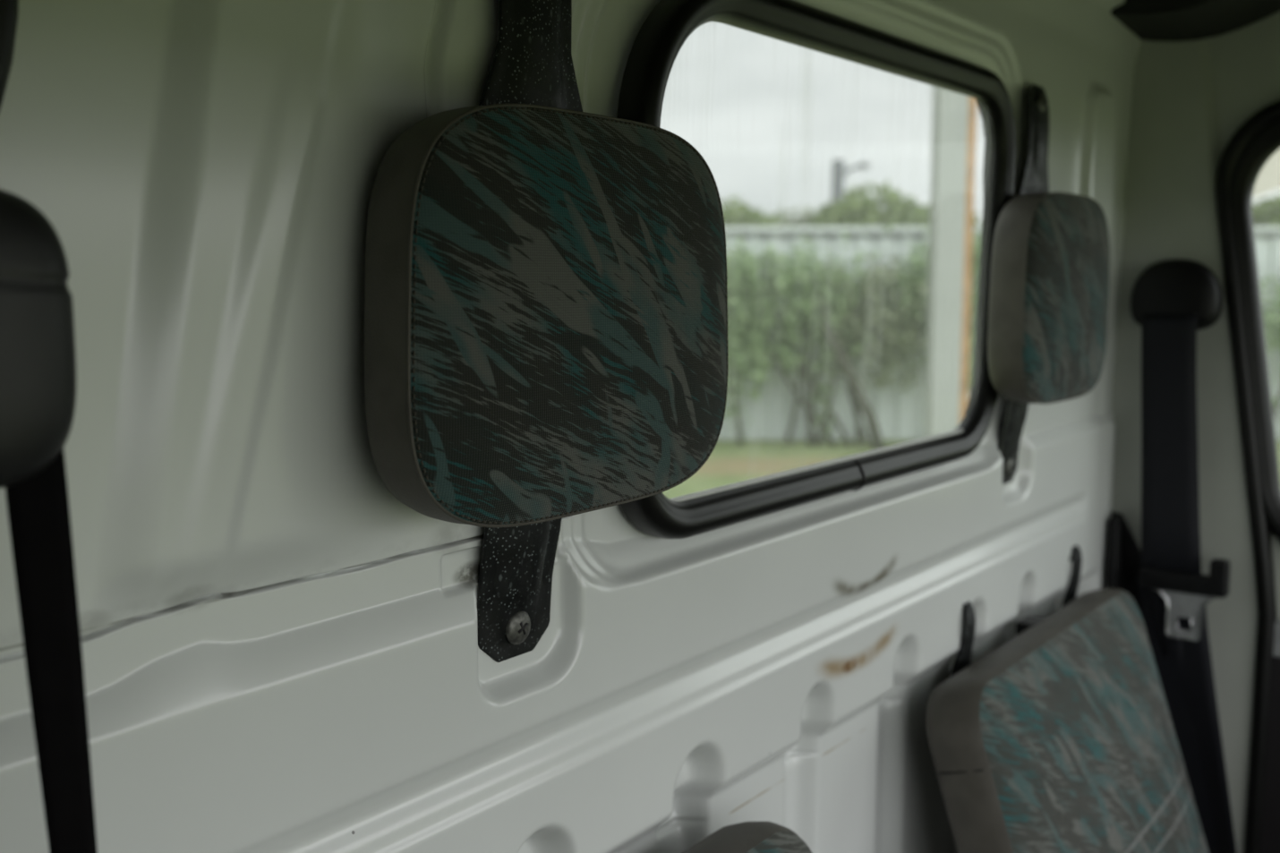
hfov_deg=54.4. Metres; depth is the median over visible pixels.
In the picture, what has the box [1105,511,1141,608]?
bracket
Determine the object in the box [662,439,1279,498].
lawn
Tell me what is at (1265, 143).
window
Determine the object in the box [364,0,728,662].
headrest cover
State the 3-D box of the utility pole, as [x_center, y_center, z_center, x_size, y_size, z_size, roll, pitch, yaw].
[5.068,-4.181,30.219,0.939,4.500,0.367,0,7,4]
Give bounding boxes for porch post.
[923,85,976,437]
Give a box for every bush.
[724,230,883,445]
[725,236,782,445]
[762,250,928,445]
[874,225,981,405]
[1257,264,1279,421]
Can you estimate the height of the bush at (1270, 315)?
1.877 m
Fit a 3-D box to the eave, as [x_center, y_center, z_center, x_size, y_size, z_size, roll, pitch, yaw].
[4.692,-2.109,5.910,3.891,2.200,0.570,1,7,8]
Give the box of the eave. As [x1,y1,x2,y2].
[1252,148,1279,198]
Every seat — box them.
[682,821,811,852]
[926,545,1208,852]
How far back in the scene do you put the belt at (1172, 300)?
1.63 m
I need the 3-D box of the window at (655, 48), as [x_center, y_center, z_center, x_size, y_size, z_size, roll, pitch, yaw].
[0.188,-0.138,1.065,0.034,0.393,0.652,5,8,37]
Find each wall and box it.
[0,0,1141,852]
[1110,11,1279,852]
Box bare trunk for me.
[819,291,885,449]
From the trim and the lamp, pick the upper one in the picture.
the trim
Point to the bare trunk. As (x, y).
(875, 436)
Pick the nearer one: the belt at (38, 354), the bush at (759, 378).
the belt at (38, 354)
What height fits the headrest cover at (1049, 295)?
0.440 m
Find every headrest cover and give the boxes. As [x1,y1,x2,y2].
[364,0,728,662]
[987,84,1109,484]
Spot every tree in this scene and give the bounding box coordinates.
[721,196,784,226]
[768,204,814,226]
[808,179,981,226]
[1252,191,1279,226]
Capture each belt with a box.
[0,188,97,852]
[1130,258,1237,852]
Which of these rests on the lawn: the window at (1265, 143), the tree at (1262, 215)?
the tree at (1262, 215)
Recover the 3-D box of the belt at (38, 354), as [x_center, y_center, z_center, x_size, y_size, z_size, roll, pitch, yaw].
[-0.240,0.409,0.453,0.040,0.982,0.115,5,8,37]
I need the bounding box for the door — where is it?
[1214,100,1279,852]
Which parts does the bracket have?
plate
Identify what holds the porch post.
on the lawn
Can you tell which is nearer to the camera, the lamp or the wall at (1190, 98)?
the wall at (1190, 98)
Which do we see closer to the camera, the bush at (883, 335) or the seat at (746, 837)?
the seat at (746, 837)
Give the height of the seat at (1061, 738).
0.531 m
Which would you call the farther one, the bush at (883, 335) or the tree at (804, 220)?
the tree at (804, 220)
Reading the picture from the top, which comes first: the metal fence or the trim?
the trim
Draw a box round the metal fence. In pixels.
[717,226,1279,439]
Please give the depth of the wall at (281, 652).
0.65 m
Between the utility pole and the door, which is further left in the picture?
the utility pole
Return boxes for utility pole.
[831,159,870,226]
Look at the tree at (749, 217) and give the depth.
26.19 m
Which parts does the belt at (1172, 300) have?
chrome blade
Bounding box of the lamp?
[844,162,870,176]
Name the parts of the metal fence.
cap rail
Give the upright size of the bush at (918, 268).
2.082 m
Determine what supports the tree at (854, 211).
on the lawn
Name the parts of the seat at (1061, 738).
bracket arm, bracket arm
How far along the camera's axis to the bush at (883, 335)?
11.56 m
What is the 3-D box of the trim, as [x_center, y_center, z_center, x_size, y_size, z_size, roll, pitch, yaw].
[0.849,-0.526,1.403,0.600,0.104,0.147,5,8,37]
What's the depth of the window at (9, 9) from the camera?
0.47 m
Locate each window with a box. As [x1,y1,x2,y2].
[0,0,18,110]
[616,0,1015,538]
[1229,117,1279,540]
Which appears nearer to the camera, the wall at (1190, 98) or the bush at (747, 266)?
the wall at (1190, 98)
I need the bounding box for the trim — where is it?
[1110,0,1279,42]

